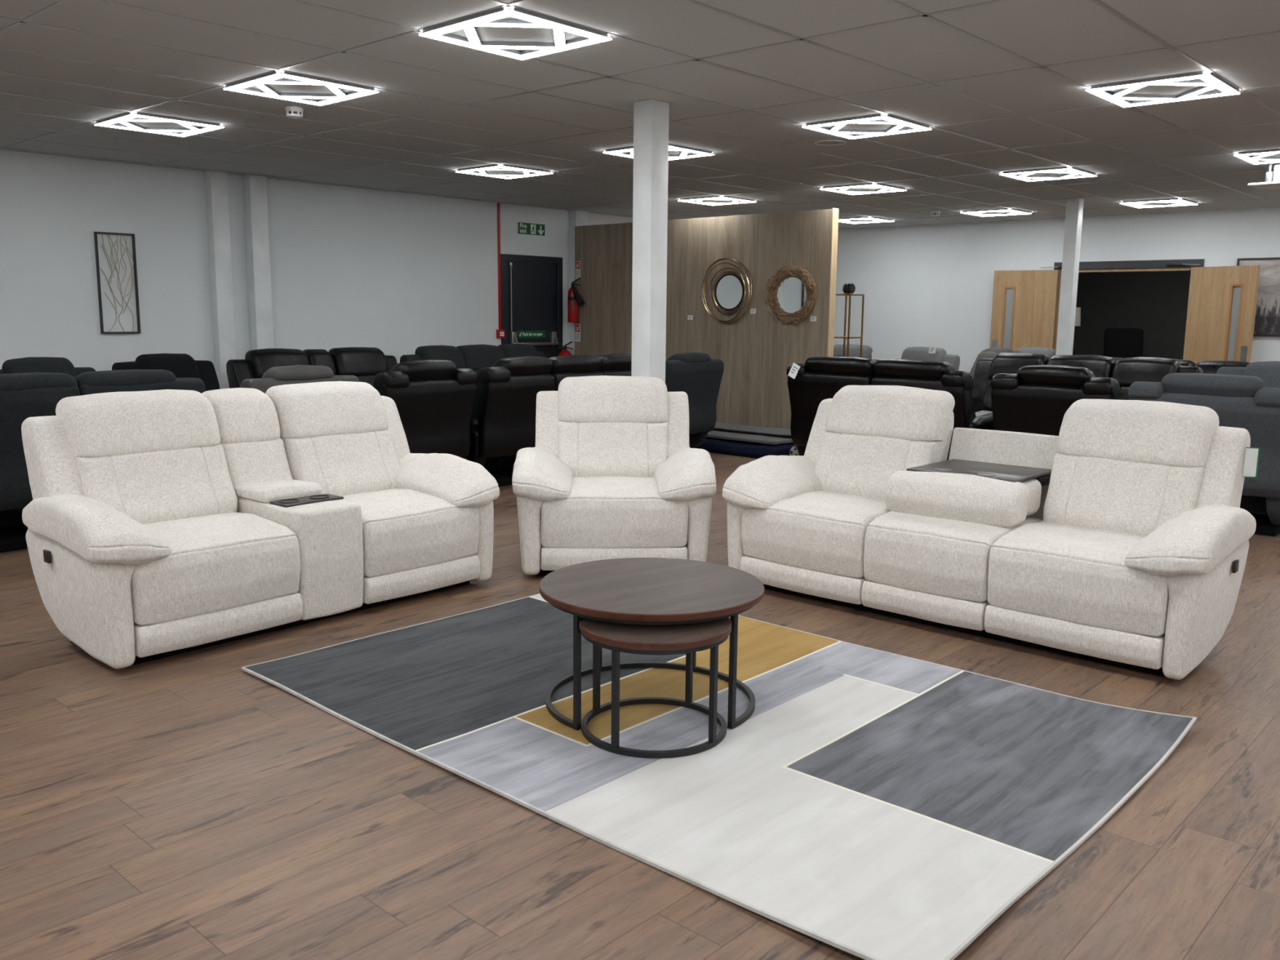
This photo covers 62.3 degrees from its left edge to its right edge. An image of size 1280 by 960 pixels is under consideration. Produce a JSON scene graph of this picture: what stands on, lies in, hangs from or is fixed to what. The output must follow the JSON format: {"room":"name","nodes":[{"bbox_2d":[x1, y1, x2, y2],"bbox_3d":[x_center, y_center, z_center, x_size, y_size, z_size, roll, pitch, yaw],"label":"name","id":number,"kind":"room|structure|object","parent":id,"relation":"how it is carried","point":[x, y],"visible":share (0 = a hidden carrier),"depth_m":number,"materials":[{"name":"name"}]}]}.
{"room":"store","nodes":[
{"label":"store","id":0,"kind":"room"},
{"bbox_2d":[0,149,632,371],"bbox_3d":[-4.134,-1.484,9.695,0.200,2.616,18.200,9,12,42],"label":"wall","id":1,"kind":"structure","parent":0,"point":[396,273],"depth_m":9.85,"materials":[{"name":"white paint"}]},
{"bbox_2d":[93,231,141,333],"bbox_3d":[-4.484,-1.688,9.092,0.030,0.850,0.324,9,12,42],"label":"wall art","id":2,"kind":"object","parent":1,"relation":"attached to","point":[134,259],"visible":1,"depth_m":9.09,"materials":[{"name":"black metal"}]},
{"bbox_2d":[204,170,235,388],"bbox_3d":[-3.847,-1.493,9.771,0.120,2.616,0.160,9,12,42],"label":"pilaster","id":3,"kind":"object","parent":1,"relation":"attached to","point":[215,182],"visible":0.56,"depth_m":9.66,"materials":[{"name":"white paint"}]},
{"bbox_2d":[242,174,273,350],"bbox_3d":[-3.594,-1.532,10.032,0.140,2.616,0.170,9,12,42],"label":"pilaster","id":4,"kind":"object","parent":1,"relation":"attached to","point":[254,187],"visible":0.56,"depth_m":9.90,"materials":[{"name":"white paint"}]},
{"bbox_2d":[497,203,501,328],"bbox_3d":[-1.617,-2.451,12.167,0.016,1.425,0.032,9,12,42],"label":"conduit","id":5,"kind":"object","parent":1,"relation":"attached to","point":[498,204],"visible":1,"depth_m":12.16,"materials":[{"name":"red metal"}]},
{"bbox_2d":[496,328,505,337],"bbox_3d":[-1.615,-1.695,12.274,0.048,0.100,0.100,9,12,42],"label":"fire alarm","id":6,"kind":"object","parent":1,"relation":"attached to","point":[500,333],"visible":1,"depth_m":12.25,"materials":[{"name":"red plastic"}]},
{"bbox_2d":[517,222,544,235],"bbox_3d":[-1.276,-2.954,12.465,0.006,0.130,0.420,9,12,42],"label":"exit sign","id":7,"kind":"object","parent":1,"relation":"attached to","point":[523,228],"visible":1,"depth_m":12.46,"materials":[{"name":"plastic"}]},
{"bbox_2d":[500,253,562,358],"bbox_3d":[-1.298,-1.641,12.687,0.219,2.050,0.970,9,12,42],"label":"door","id":8,"kind":"structure","parent":1,"relation":"in","point":[531,286],"depth_m":12.61,"materials":[{"name":"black paint"}]},
{"bbox_2d":[517,330,545,337],"bbox_3d":[-1.294,-1.744,12.669,0.006,0.085,0.440,9,12,42],"label":"sign","id":9,"kind":"object","parent":8,"relation":"attached to","point":[521,334],"visible":1,"depth_m":12.66,"materials":[{"name":"plastic"}]},
{"bbox_2d":[568,209,587,355],"bbox_3d":[-0.764,-1.989,13.108,0.130,2.616,0.200,9,12,42],"label":"pilaster","id":10,"kind":"object","parent":1,"relation":"attached to","point":[576,218],"visible":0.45,"depth_m":12.91,"materials":[{"name":"white paint"}]},
{"bbox_2d":[568,277,585,322],"bbox_3d":[-0.766,-2.159,12.717,0.127,0.535,0.304,-4,10,-28],"label":"fire extinguisher","id":11,"kind":"object","parent":10,"relation":"attached to","point":[575,300],"visible":1,"depth_m":12.74,"materials":[{"name":"red metal"}]},
{"bbox_2d":[0,452,1279,959],"bbox_3d":[2.517,0.410,6.854,14.430,0.100,23.000,9,12,42],"label":"floor","id":12,"kind":"structure","parent":0,"point":[191,805],"depth_m":2.89,"materials":[{"name":"brown wood"}]},
{"bbox_2d":[0,356,96,378],"bbox_3d":[-4.324,-0.393,7.898,0.946,1.020,0.926,9,12,42],"label":"armchair","id":13,"kind":"object","parent":12,"relation":"on","point":[28,364],"visible":0.08,"depth_m":8.00,"materials":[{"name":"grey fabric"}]},
{"bbox_2d":[0,369,205,552],"bbox_3d":[-3.742,-0.121,6.173,0.945,1.032,2.205,9,12,42],"label":"sofa","id":14,"kind":"object","parent":12,"relation":"on","point":[23,396],"visible":0.18,"depth_m":5.93,"materials":[{"name":"grey fabric"}]},
{"bbox_2d":[111,353,220,391],"bbox_3d":[-3.672,-0.502,8.606,0.944,1.026,0.906,9,12,42],"label":"armchair","id":15,"kind":"object","parent":12,"relation":"on","point":[180,365],"visible":0.06,"depth_m":8.73,"materials":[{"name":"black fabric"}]},
{"bbox_2d":[21,381,498,669],"bbox_3d":[-1.695,0.096,4.945,0.971,1.031,2.020,8,12,40],"label":"loveseat","id":16,"kind":"object","parent":12,"relation":"on","point":[160,523],"visible":1,"depth_m":4.65,"materials":[{"name":"beige fabric"}]},
{"bbox_2d":[75,444,236,524],"bbox_3d":[-2.142,0.053,4.699,0.293,0.386,0.640,8,12,40],"label":"cushion","id":17,"kind":"object","parent":16,"relation":"on","point":[148,484],"depth_m":4.62,"materials":[{"name":"beige fabric"}]},
{"bbox_2d":[131,512,300,626],"bbox_3d":[-1.935,0.346,4.516,0.667,0.330,0.717,8,12,40],"label":"seat cushion","id":18,"kind":"object","parent":16,"relation":"on","point":[205,567],"depth_m":4.34,"materials":[{"name":"beige fabric"}]},
{"bbox_2d":[219,437,293,499],"bbox_3d":[-1.849,-0.006,5.087,0.299,0.392,0.326,8,12,40],"label":"cushion","id":19,"kind":"object","parent":16,"relation":"on","point":[248,461],"depth_m":5.01,"materials":[{"name":"beige fabric"}]},
{"bbox_2d":[280,428,400,496],"bbox_3d":[-1.518,-0.056,5.415,0.297,0.390,0.603,8,12,40],"label":"cushion","id":20,"kind":"object","parent":16,"relation":"on","point":[344,462],"depth_m":5.32,"materials":[{"name":"beige fabric"}]},
{"bbox_2d":[340,488,479,577],"bbox_3d":[-1.266,0.231,5.287,0.668,0.327,0.682,8,12,40],"label":"seat cushion","id":21,"kind":"object","parent":16,"relation":"on","point":[405,532],"depth_m":5.10,"materials":[{"name":"beige fabric"}]},
{"bbox_2d":[240,364,359,393],"bbox_3d":[-2.514,-0.286,7.285,0.950,1.037,0.908,9,12,42],"label":"armchair","id":22,"kind":"object","parent":12,"relation":"on","point":[294,374],"visible":0.07,"depth_m":6.85,"materials":[{"name":"grey leather"}]},
{"bbox_2d":[226,346,396,388],"bbox_3d":[-2.734,-0.667,9.638,0.974,1.049,1.801,9,12,42],"label":"sofa","id":23,"kind":"object","parent":12,"relation":"on","point":[365,363],"visible":0.1,"depth_m":9.71,"materials":[{"name":"black leather"}]},
{"bbox_2d":[355,374,376,386],"bbox_3d":[-2.597,-0.810,10.052,0.291,0.396,0.549,9,12,42],"label":"cushion","id":24,"kind":"object","parent":23,"relation":"on","point":[369,379],"depth_m":10.00,"materials":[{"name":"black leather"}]},
{"bbox_2d":[373,360,476,459],"bbox_3d":[-1.818,-0.390,7.954,0.959,1.046,0.888,9,12,42],"label":"armchair","id":25,"kind":"object","parent":12,"relation":"on","point":[433,399],"visible":0.47,"depth_m":7.65,"materials":[{"name":"black leather"}]},
{"bbox_2d":[400,343,546,390],"bbox_3d":[-1.448,-0.872,11.016,0.944,1.050,1.968,9,12,42],"label":"sofa","id":26,"kind":"object","parent":12,"relation":"on","point":[475,357],"visible":0.14,"depth_m":10.98,"materials":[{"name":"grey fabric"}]},
{"bbox_2d":[466,353,631,486],"bbox_3d":[-0.822,-0.553,9.037,0.964,1.051,2.031,9,12,42],"label":"sofa","id":27,"kind":"object","parent":12,"relation":"on","point":[502,424],"visible":0.35,"depth_m":8.27,"materials":[{"name":"black leather"}]},
{"bbox_2d":[511,375,716,575],"bbox_3d":[-0.149,-0.042,5.906,1.078,1.033,0.943,0,9,-3],"label":"armchair","id":28,"kind":"object","parent":12,"relation":"on","point":[611,471],"visible":0.92,"depth_m":5.59,"materials":[{"name":"beige fabric"}]},
{"bbox_2d":[558,421,667,477],"bbox_3d":[-0.157,-0.149,6.091,0.628,0.395,0.297,0,9,-3],"label":"cushion","id":29,"kind":"object","parent":28,"relation":"on","point":[633,449],"depth_m":6.01,"materials":[{"name":"beige fabric"}]},
{"bbox_2d":[540,476,688,548],"bbox_3d":[-0.146,0.157,5.832,0.776,0.330,0.664,0,9,-3],"label":"seat cushion","id":30,"kind":"object","parent":28,"relation":"on","point":[580,512],"depth_m":5.52,"materials":[{"name":"beige fabric"}]},
{"bbox_2d":[665,352,724,448],"bbox_3d":[0.189,-0.710,10.144,0.944,1.036,0.908,9,12,42],"label":"armchair","id":31,"kind":"object","parent":12,"relation":"on","point":[697,375],"visible":0.33,"depth_m":9.90,"materials":[{"name":"grey fabric"}]},
{"bbox_2d":[240,593,1196,959],"bbox_3d":[0.176,0.780,3.878,2.922,0.049,1.979,9,12,42],"label":"rug","id":32,"kind":"object","parent":12,"relation":"on","point":[869,803],"visible":0.84,"depth_m":3.35,"materials":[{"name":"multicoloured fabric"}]},
{"bbox_2d":[539,557,764,730],"bbox_3d":[0.039,0.582,3.800,0.796,0.437,0.796,9,12,42],"label":"coffee table","id":33,"kind":"object","parent":32,"relation":"on","point":[630,590],"visible":0.99,"depth_m":3.65,"materials":[{"name":"brown wood"}]},
{"bbox_2d":[578,617,731,758],"bbox_3d":[0.049,0.652,3.549,0.506,0.378,0.506,9,12,42],"label":"coffee table","id":34,"kind":"object","parent":32,"relation":"on","point":[687,639],"visible":0.69,"depth_m":3.39,"materials":[{"name":"brown wood"}]},
{"bbox_2d":[694,437,795,457],"bbox_3d":[0.865,-0.382,11.069,1.939,0.109,0.699,9,12,42],"label":"rug","id":35,"kind":"object","parent":12,"relation":"on","point":[733,447],"visible":0.37,"depth_m":10.57,"materials":[{"name":"fabric"}]},
{"bbox_2d":[706,428,792,444],"bbox_3d":[0.899,-0.494,11.189,1.769,0.065,0.519,9,12,42],"label":"rug","id":36,"kind":"object","parent":35,"relation":"on","point":[763,438],"visible":0.38,"depth_m":10.81,"materials":[{"name":"fabric"}]},
{"bbox_2d":[714,422,791,436],"bbox_3d":[0.981,-0.563,11.263,1.782,0.055,0.314,9,12,42],"label":"rug","id":37,"kind":"object","parent":36,"relation":"on","point":[726,426],"visible":0.47,"depth_m":11.00,"materials":[{"name":"fabric"}]},
{"bbox_2d":[789,445,798,454],"bbox_3d":[1.691,-0.287,10.375,0.190,0.160,0.579,9,12,42],"label":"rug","id":38,"kind":"object","parent":12,"relation":"on","point":[793,451],"visible":0.09,"depth_m":10.20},
{"bbox_2d":[834,293,864,358],"bbox_3d":[2.468,-1.399,12.719,0.251,1.640,0.316,9,12,42],"label":"shelf unit","id":39,"kind":"object","parent":12,"relation":"on","point":[848,336],"visible":0.35,"depth_m":12.64,"materials":[{"name":"gold metal"}]},
{"bbox_2d":[841,283,855,293],"bbox_3d":[2.460,-2.264,12.530,0.144,0.127,0.124,9,12,42],"label":"ornament","id":40,"kind":"object","parent":39,"relation":"on","point":[846,288],"visible":0.94,"depth_m":12.49,"materials":[{"name":"ceramic"}]},
{"bbox_2d":[786,355,993,460],"bbox_3d":[2.143,-0.504,8.895,1.707,1.060,0.961,9,12,42],"label":"sofa","id":41,"kind":"object","parent":12,"relation":"on","point":[817,380],"visible":0.29,"depth_m":8.54,"materials":[{"name":"black leather"}]},
{"bbox_2d":[787,362,799,378],"bbox_3d":[1.304,-0.923,8.959,0.117,0.139,0.012,9,12,42],"label":"price card","id":42,"kind":"object","parent":41,"relation":"on","point":[793,373],"visible":1,"depth_m":8.96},
{"bbox_2d":[833,344,959,370],"bbox_3d":[2.890,-1.171,13.286,2.027,1.021,0.948,9,12,42],"label":"sofa","id":43,"kind":"object","parent":12,"relation":"on","point":[910,353],"visible":0.09,"depth_m":13.10,"materials":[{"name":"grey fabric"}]},
{"bbox_2d":[722,385,1255,679],"bbox_3d":[1.540,0.122,4.980,2.298,1.034,0.949,9,12,42],"label":"sofa","id":44,"kind":"object","parent":12,"relation":"on","point":[1119,538],"visible":0.98,"depth_m":4.67,"materials":[{"name":"beige fabric"}]},
{"bbox_2d":[741,490,890,577],"bbox_3d":[0.981,0.243,5.370,0.706,0.331,0.667,9,12,42],"label":"seat cushion","id":45,"kind":"object","parent":44,"relation":"on","point":[808,534],"depth_m":5.15,"materials":[{"name":"beige fabric"}]},
{"bbox_2d":[814,431,942,499],"bbox_3d":[1.224,-0.045,5.524,0.650,0.395,0.296,9,12,42],"label":"cushion","id":46,"kind":"object","parent":44,"relation":"on","point":[855,463],"depth_m":5.45,"materials":[{"name":"beige fabric"}]},
{"bbox_2d":[863,511,1042,602],"bbox_3d":[1.463,0.314,4.937,0.601,0.326,0.666,9,12,42],"label":"seat cushion","id":47,"kind":"object","parent":44,"relation":"on","point":[934,557],"depth_m":4.70,"materials":[{"name":"beige fabric"}]},
{"bbox_2d":[1017,479,1042,515],"bbox_3d":[1.568,0.059,5.011,0.604,0.175,0.264,9,12,42],"label":"cushion","id":48,"kind":"object","parent":44,"relation":"on","point":[1033,487],"depth_m":4.81,"materials":[{"name":"beige fabric"}]},
{"bbox_2d":[986,521,1168,636],"bbox_3d":[1.948,0.391,4.499,0.717,0.328,0.666,9,12,42],"label":"seat cushion","id":49,"kind":"object","parent":44,"relation":"on","point":[1090,578],"depth_m":4.30,"materials":[{"name":"beige fabric"}]},
{"bbox_2d":[1042,453,1204,535],"bbox_3d":[2.138,0.095,4.701,0.624,0.394,0.295,9,12,42],"label":"cushion","id":50,"kind":"object","parent":44,"relation":"on","point":[1138,494],"depth_m":4.61,"materials":[{"name":"beige fabric"}]},
{"bbox_2d":[1243,447,1259,477],"bbox_3d":[2.585,-0.074,4.476,0.054,0.128,0.006,3,9,14],"label":"tag","id":51,"kind":"object","parent":44,"relation":"hanging from","point":[1251,454],"visible":1,"depth_m":4.47,"materials":[{"name":"paper"}]},
{"bbox_2d":[969,346,1021,379],"bbox_3d":[3.487,-0.903,11.443,0.945,1.079,0.952,9,12,42],"label":"armchair","id":52,"kind":"object","parent":12,"relation":"on","point":[991,353],"visible":0.06,"depth_m":10.90,"materials":[{"name":"grey fabric"}]},
{"bbox_2d":[1017,346,1055,357],"bbox_3d":[4.512,-1.045,12.535,0.887,1.040,0.944,9,12,42],"label":"armchair","id":53,"kind":"object","parent":12,"relation":"on","point":[1050,352],"visible":0.02,"depth_m":12.62,"materials":[{"name":"grey fabric"}]},
{"bbox_2d":[991,364,1119,435],"bbox_3d":[3.215,-0.340,7.931,0.966,1.060,0.962,9,12,42],"label":"armchair","id":54,"kind":"object","parent":12,"relation":"on","point":[1036,399],"visible":0.31,"depth_m":7.61,"materials":[{"name":"black leather"}]},
{"bbox_2d":[971,352,1203,412],"bbox_3d":[3.863,-0.604,9.655,2.136,1.055,0.945,9,12,42],"label":"sofa","id":55,"kind":"object","parent":12,"relation":"on","point":[1126,370],"visible":0.21,"depth_m":9.70,"materials":[{"name":"black leather"}]},
{"bbox_2d":[982,379,991,412],"bbox_3d":[3.574,-0.767,10.170,0.537,0.404,0.295,9,12,42],"label":"cushion","id":56,"kind":"object","parent":55,"relation":"on","point":[986,391],"depth_m":10.25,"materials":[{"name":"black leather"}]},
{"bbox_2d":[1118,386,1128,399],"bbox_3d":[4.423,-0.637,9.407,0.537,0.404,0.298,9,12,42],"label":"cushion","id":57,"kind":"object","parent":55,"relation":"on","point":[1123,389],"depth_m":9.43,"materials":[{"name":"fabric"}]},
{"bbox_2d":[1098,328,1148,357],"bbox_3d":[7.203,-1.633,15.769,0.702,1.248,0.665,3,9,17],"label":"chair","id":58,"kind":"object","parent":12,"relation":"on","point":[1118,342],"visible":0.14,"depth_m":15.88,"materials":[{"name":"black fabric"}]},
{"bbox_2d":[1111,356,1250,373],"bbox_3d":[5.097,-0.711,10.607,2.110,0.994,0.950,9,12,42],"label":"sofa","id":59,"kind":"object","parent":12,"relation":"on","point":[1211,366],"visible":0.03,"depth_m":10.40,"materials":[{"name":"black leather"}]},
{"bbox_2d":[1128,373,1279,536],"bbox_3d":[3.949,-0.211,7.206,1.068,1.046,0.961,9,12,42],"label":"recliner sofa","id":60,"kind":"object","parent":12,"relation":"on","point":[1246,402],"visible":0.38,"depth_m":6.75,"materials":[{"name":"grey fabric"}]},
{"bbox_2d":[1241,495,1263,497],"bbox_3d":[4.022,-0.034,7.317,0.701,0.328,0.668,9,12,42],"label":"seat cushion","id":61,"kind":"object","parent":60,"relation":"on","point":[1242,496],"depth_m":7.36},
{"bbox_2d":[1216,361,1279,387],"bbox_3d":[5.193,-0.368,8.244,1.627,1.058,0.943,9,12,42],"label":"sofa","id":62,"kind":"object","parent":12,"relation":"on","point":[1268,371],"visible":0.06,"depth_m":8.63,"materials":[{"name":"grey fabric"}]},
{"bbox_3d":[-0.920,-0.869,13.049,0.250,0.420,0.240,9,12,42],"label":"stand","id":63,"kind":"object","parent":12,"relation":"on","visible":0},
{"bbox_2d":[556,341,573,355],"bbox_3d":[-0.919,-1.383,12.954,0.185,0.625,0.214,-1,9,-10],"label":"fire extinguisher","id":64,"kind":"object","parent":63,"relation":"on","point":[564,352],"visible":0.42,"depth_m":12.90,"materials":[{"name":"red metal"}]},
{"bbox_2d":[0,0,1279,229],"bbox_3d":[1.079,-2.036,4.840,14.430,0.100,18.650,9,12,42],"label":"ceiling","id":65,"kind":"structure","parent":0,"point":[1042,33],"depth_m":5.99,"materials":[{"name":"tile"}]},
{"bbox_2d":[94,112,223,137],"bbox_3d":[-3.208,-2.371,7.067,0.603,0.021,0.603,9,12,42],"label":"recessed light","id":66,"kind":"object","parent":65,"relation":"in","point":[126,119],"visible":1,"depth_m":7.03,"materials":[{"name":"white"}]},
{"bbox_2d":[284,106,303,118],"bbox_3d":[-2.119,-2.251,6.492,0.108,0.058,0.108,9,12,42],"label":"smoke detector","id":67,"kind":"object","parent":65,"relation":"attached to","point":[291,112],"visible":1,"depth_m":6.46,"materials":[{"name":"white plastic"}]},
{"bbox_2d":[223,71,378,105],"bbox_3d":[-1.878,-2.168,5.871,0.603,0.021,0.603,9,12,42],"label":"recessed light","id":68,"kind":"object","parent":65,"relation":"in","point":[262,82],"visible":1,"depth_m":5.83,"materials":[{"name":"white"}]},
{"bbox_2d":[455,164,552,178],"bbox_3d":[-1.186,-2.697,9.260,0.603,0.021,0.603,9,12,42],"label":"recessed light","id":69,"kind":"object","parent":65,"relation":"in","point":[482,171],"visible":1,"depth_m":9.22,"materials":[{"name":"white"}]},
{"bbox_2d":[418,7,611,60],"bbox_3d":[-0.548,-1.965,4.675,0.603,0.021,0.603,9,12,42],"label":"recessed light","id":70,"kind":"object","parent":65,"relation":"in","point":[492,18],"visible":1,"depth_m":4.63,"materials":[{"name":"white"}]},
{"bbox_2d":[603,146,633,158],"bbox_3d":[-0.061,-2.487,8.008,0.367,0.021,0.421,9,12,42],"label":"recessed light","id":71,"kind":"object","parent":65,"relation":"in","point":[620,152],"depth_m":8.00,"materials":[{"name":"white"}]},
{"bbox_2d":[0,0,1279,229],"bbox_3d":[1.099,-1.978,4.797,13.930,0.006,18.200,9,12,42],"label":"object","id":72,"kind":"structure","parent":65,"relation":"attached to","point":[1099,2],"depth_m":6.42,"materials":[{"name":"paint"}]},
{"bbox_2d":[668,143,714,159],"bbox_3d":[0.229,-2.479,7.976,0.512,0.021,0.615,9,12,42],"label":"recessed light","id":73,"kind":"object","parent":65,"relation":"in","point":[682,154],"depth_m":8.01,"materials":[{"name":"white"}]},
{"bbox_2d":[679,195,755,205],"bbox_3d":[0.835,-3.023,11.452,0.603,0.021,0.603,9,12,42],"label":"recessed light","id":74,"kind":"object","parent":65,"relation":"in","point":[699,200],"visible":1,"depth_m":11.39,"materials":[{"name":"white"}]},
{"bbox_2d":[813,139,846,145],"bbox_3d":[1.357,-2.405,7.547,0.230,0.011,0.230,9,12,42],"label":"ceiling speaker","id":75,"kind":"object","parent":65,"relation":"attached to","point":[824,142],"visible":1,"depth_m":7.53,"materials":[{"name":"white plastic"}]},
{"bbox_2d":[817,141,844,144],"bbox_3d":[1.357,-2.404,7.547,0.198,0.004,0.198,9,12,42],"label":"grille","id":76,"kind":"object","parent":75,"relation":"attached to","point":[818,142],"depth_m":7.55,"materials":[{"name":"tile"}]},
{"bbox_2d":[820,182,906,195],"bbox_3d":[2.165,-2.820,10.256,0.603,0.021,0.603,9,12,42],"label":"recessed light","id":77,"kind":"object","parent":65,"relation":"in","point":[842,188],"visible":1,"depth_m":10.21,"materials":[{"name":"white"}]},
{"bbox_2d":[838,217,893,223],"bbox_3d":[2.857,-3.348,13.645,0.603,0.021,0.603,9,12,42],"label":"recessed light","id":78,"kind":"object","parent":65,"relation":"in","point":[876,220],"visible":0.88,"depth_m":13.61,"materials":[{"name":"white"}]},
{"bbox_2d":[802,114,931,138],"bbox_3d":[1.473,-2.291,6.868,0.603,0.021,0.603,9,12,42],"label":"recessed light","id":79,"kind":"object","parent":65,"relation":"in","point":[899,122],"visible":1,"depth_m":6.83,"materials":[{"name":"white"}]},
{"bbox_2d":[960,208,1031,216],"bbox_3d":[4.187,-3.145,12.449,0.603,0.021,0.603,9,12,42],"label":"recessed light","id":80,"kind":"object","parent":65,"relation":"in","point":[1009,211],"visible":1,"depth_m":12.39,"materials":[{"name":"white"}]},
{"bbox_2d":[1000,166,1097,181],"bbox_3d":[3.495,-2.616,9.060,0.603,0.021,0.603,9,12,42],"label":"recessed light","id":81,"kind":"object","parent":65,"relation":"in","point":[1073,172],"visible":1,"depth_m":9.01,"materials":[{"name":"white"}]},
{"bbox_2d":[1120,198,1197,208],"bbox_3d":[5.516,-2.942,11.253,0.603,0.021,0.603,9,12,42],"label":"recessed light","id":82,"kind":"object","parent":65,"relation":"in","point":[1175,202],"visible":1,"depth_m":11.20,"materials":[{"name":"white"}]},
{"bbox_2d":[1085,71,1239,107],"bbox_3d":[2.803,-2.088,5.672,0.603,0.021,0.603,9,12,42],"label":"recessed light","id":83,"kind":"object","parent":65,"relation":"in","point":[1210,81],"visible":1,"depth_m":5.63,"materials":[{"name":"white"}]},
{"bbox_2d":[1234,149,1279,164],"bbox_3d":[4.825,-2.413,7.864,0.603,0.021,0.603,9,12,42],"label":"recessed light","id":84,"kind":"object","parent":65,"relation":"in","point":[1257,157],"visible":1,"depth_m":7.95,"materials":[{"name":"white"}]},
{"bbox_2d":[1248,163,1279,190],"bbox_3d":[5.090,-2.388,8.239,0.540,0.185,0.400,9,12,42],"label":"projector","id":85,"kind":"object","parent":65,"relation":"hanging from","point":[1272,176],"visible":0.98,"depth_m":8.29,"materials":[{"name":"white plastic"}]},
{"bbox_2d":[1248,181,1279,190],"bbox_3d":[5.089,-2.305,8.252,0.540,0.017,0.400,9,12,42],"label":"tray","id":86,"kind":"object","parent":85,"relation":"on","point":[1267,184],"depth_m":8.29,"materials":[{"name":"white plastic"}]},
{"bbox_2d":[631,98,669,384],"bbox_3d":[0.054,-0.919,6.403,0.150,2.616,0.150,9,12,42],"label":"column","id":87,"kind":"structure","parent":0,"point":[651,117],"depth_m":6.27,"materials":[{"name":"white paint"}]},
{"bbox_2d":[574,208,839,428],"bbox_3d":[0.573,-1.672,11.792,3.635,2.430,0.098,9,12,42],"label":"wall","id":88,"kind":"structure","parent":0,"point":[756,351],"depth_m":11.36,"materials":[{"name":"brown wood"}]},
{"bbox_2d":[575,324,580,342],"bbox_3d":[-0.760,-1.796,12.935,0.084,0.210,0.006,9,12,42],"label":"sign","id":89,"kind":"object","parent":88,"relation":"attached to","point":[577,326],"visible":1,"depth_m":12.93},
{"bbox_2d":[575,261,580,279],"bbox_3d":[-0.752,-2.542,12.817,0.084,0.210,0.006,9,12,42],"label":"sign","id":90,"kind":"object","parent":88,"relation":"attached to","point":[577,263],"visible":0.94,"depth_m":12.81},
{"bbox_2d":[701,257,752,324],"bbox_3d":[0.924,-2.020,11.323,0.682,0.699,0.047,9,12,42],"label":"mirror","id":91,"kind":"object","parent":88,"relation":"attached to","point":[730,292],"visible":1,"depth_m":11.30,"materials":[{"name":"gold glass"}]},
{"bbox_2d":[715,275,742,308],"bbox_3d":[0.954,-2.006,11.305,0.360,0.360,0.003,9,12,42],"label":"mirror glass","id":92,"kind":"object","parent":91,"relation":"attached to","point":[728,287],"depth_m":11.30,"materials":[{"name":"white"}]},
{"bbox_2d":[764,265,817,325],"bbox_3d":[1.530,-1.874,10.759,0.613,0.609,0.087,9,12,42],"label":"mirror","id":93,"kind":"object","parent":88,"relation":"attached to","point":[792,294],"visible":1,"depth_m":10.76,"materials":[{"name":"gold glass"}]},
{"bbox_2d":[777,277,806,312],"bbox_3d":[1.544,-1.882,10.779,0.368,0.368,0.004,9,12,42],"label":"mirror glass","id":94,"kind":"object","parent":93,"relation":"attached to","point":[791,291],"depth_m":10.78,"materials":[{"name":"white"}]},
{"bbox_2d":[833,207,1279,373],"bbox_3d":[7.211,-1.697,11.791,14.130,2.616,0.200,9,12,42],"label":"wall","id":95,"kind":"structure","parent":0,"point":[922,286],"depth_m":14.11,"materials":[{"name":"white paint"}]},
{"bbox_2d":[989,270,1058,350],"bbox_3d":[4.893,-1.690,13.601,0.770,1.972,0.052,6,10,29],"label":"door","id":96,"kind":"structure","parent":95,"relation":"in","point":[1024,305],"depth_m":13.50,"materials":[{"name":"brown wood"}]},
{"bbox_2d":[1053,266,1192,351],"bbox_3d":[5.904,-1.585,13.013,1.580,1.985,0.200,9,12,42],"label":"trim","id":97,"kind":"structure","parent":95,"relation":"attached to","point":[1186,268],"depth_m":13.00,"materials":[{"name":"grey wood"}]},
{"bbox_2d":[1053,258,1204,270],"bbox_3d":[5.852,-2.595,12.754,1.720,0.090,0.030,9,12,42],"label":"trim","id":98,"kind":"structure","parent":95,"relation":"attached to","point":[1200,262],"depth_m":12.67,"materials":[{"name":"metal"}]},
{"bbox_2d":[1166,262,1196,266],"bbox_3d":[6.308,-2.504,12.276,0.072,0.032,0.393,-6,11,-36],"label":"door closer","id":99,"kind":"structure","parent":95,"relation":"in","point":[1167,264],"depth_m":12.34,"materials":[{"name":"black metal"}]},
{"bbox_2d":[1182,265,1260,364],"bbox_3d":[6.567,-1.428,12.060,0.052,1.972,0.770,-5,10,-30],"label":"door","id":100,"kind":"structure","parent":95,"relation":"in","point":[1222,302],"depth_m":11.96,"materials":[{"name":"brown wood"}]},
{"bbox_2d":[1236,257,1279,336],"bbox_3d":[7.139,-2.011,11.649,1.084,0.864,0.036,9,12,42],"label":"painting","id":101,"kind":"object","parent":95,"relation":"attached to","point":[1267,319],"visible":0.41,"depth_m":11.78},
{"bbox_2d":[1055,198,1084,355],"bbox_3d":[4.529,-1.639,11.249,0.130,2.616,0.140,9,12,42],"label":"column","id":102,"kind":"structure","parent":0,"point":[1074,206],"depth_m":11.12,"materials":[{"name":"white paint"}]},
{"bbox_2d":[1075,307,1080,325],"bbox_3d":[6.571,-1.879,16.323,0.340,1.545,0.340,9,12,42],"label":"sign","id":103,"kind":"object","parent":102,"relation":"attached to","point":[1077,316],"visible":0.12,"depth_m":16.09,"materials":[{"name":"white metal"}]},
{"bbox_2d":[1072,266,1191,359],"bbox_3d":[7.406,-2.203,14.683,7.400,2.716,4.400,9,12,42],"label":"wall","id":104,"kind":"structure","parent":0,"point":[1156,303],"depth_m":16.86,"materials":[{"name":"grey paint"}]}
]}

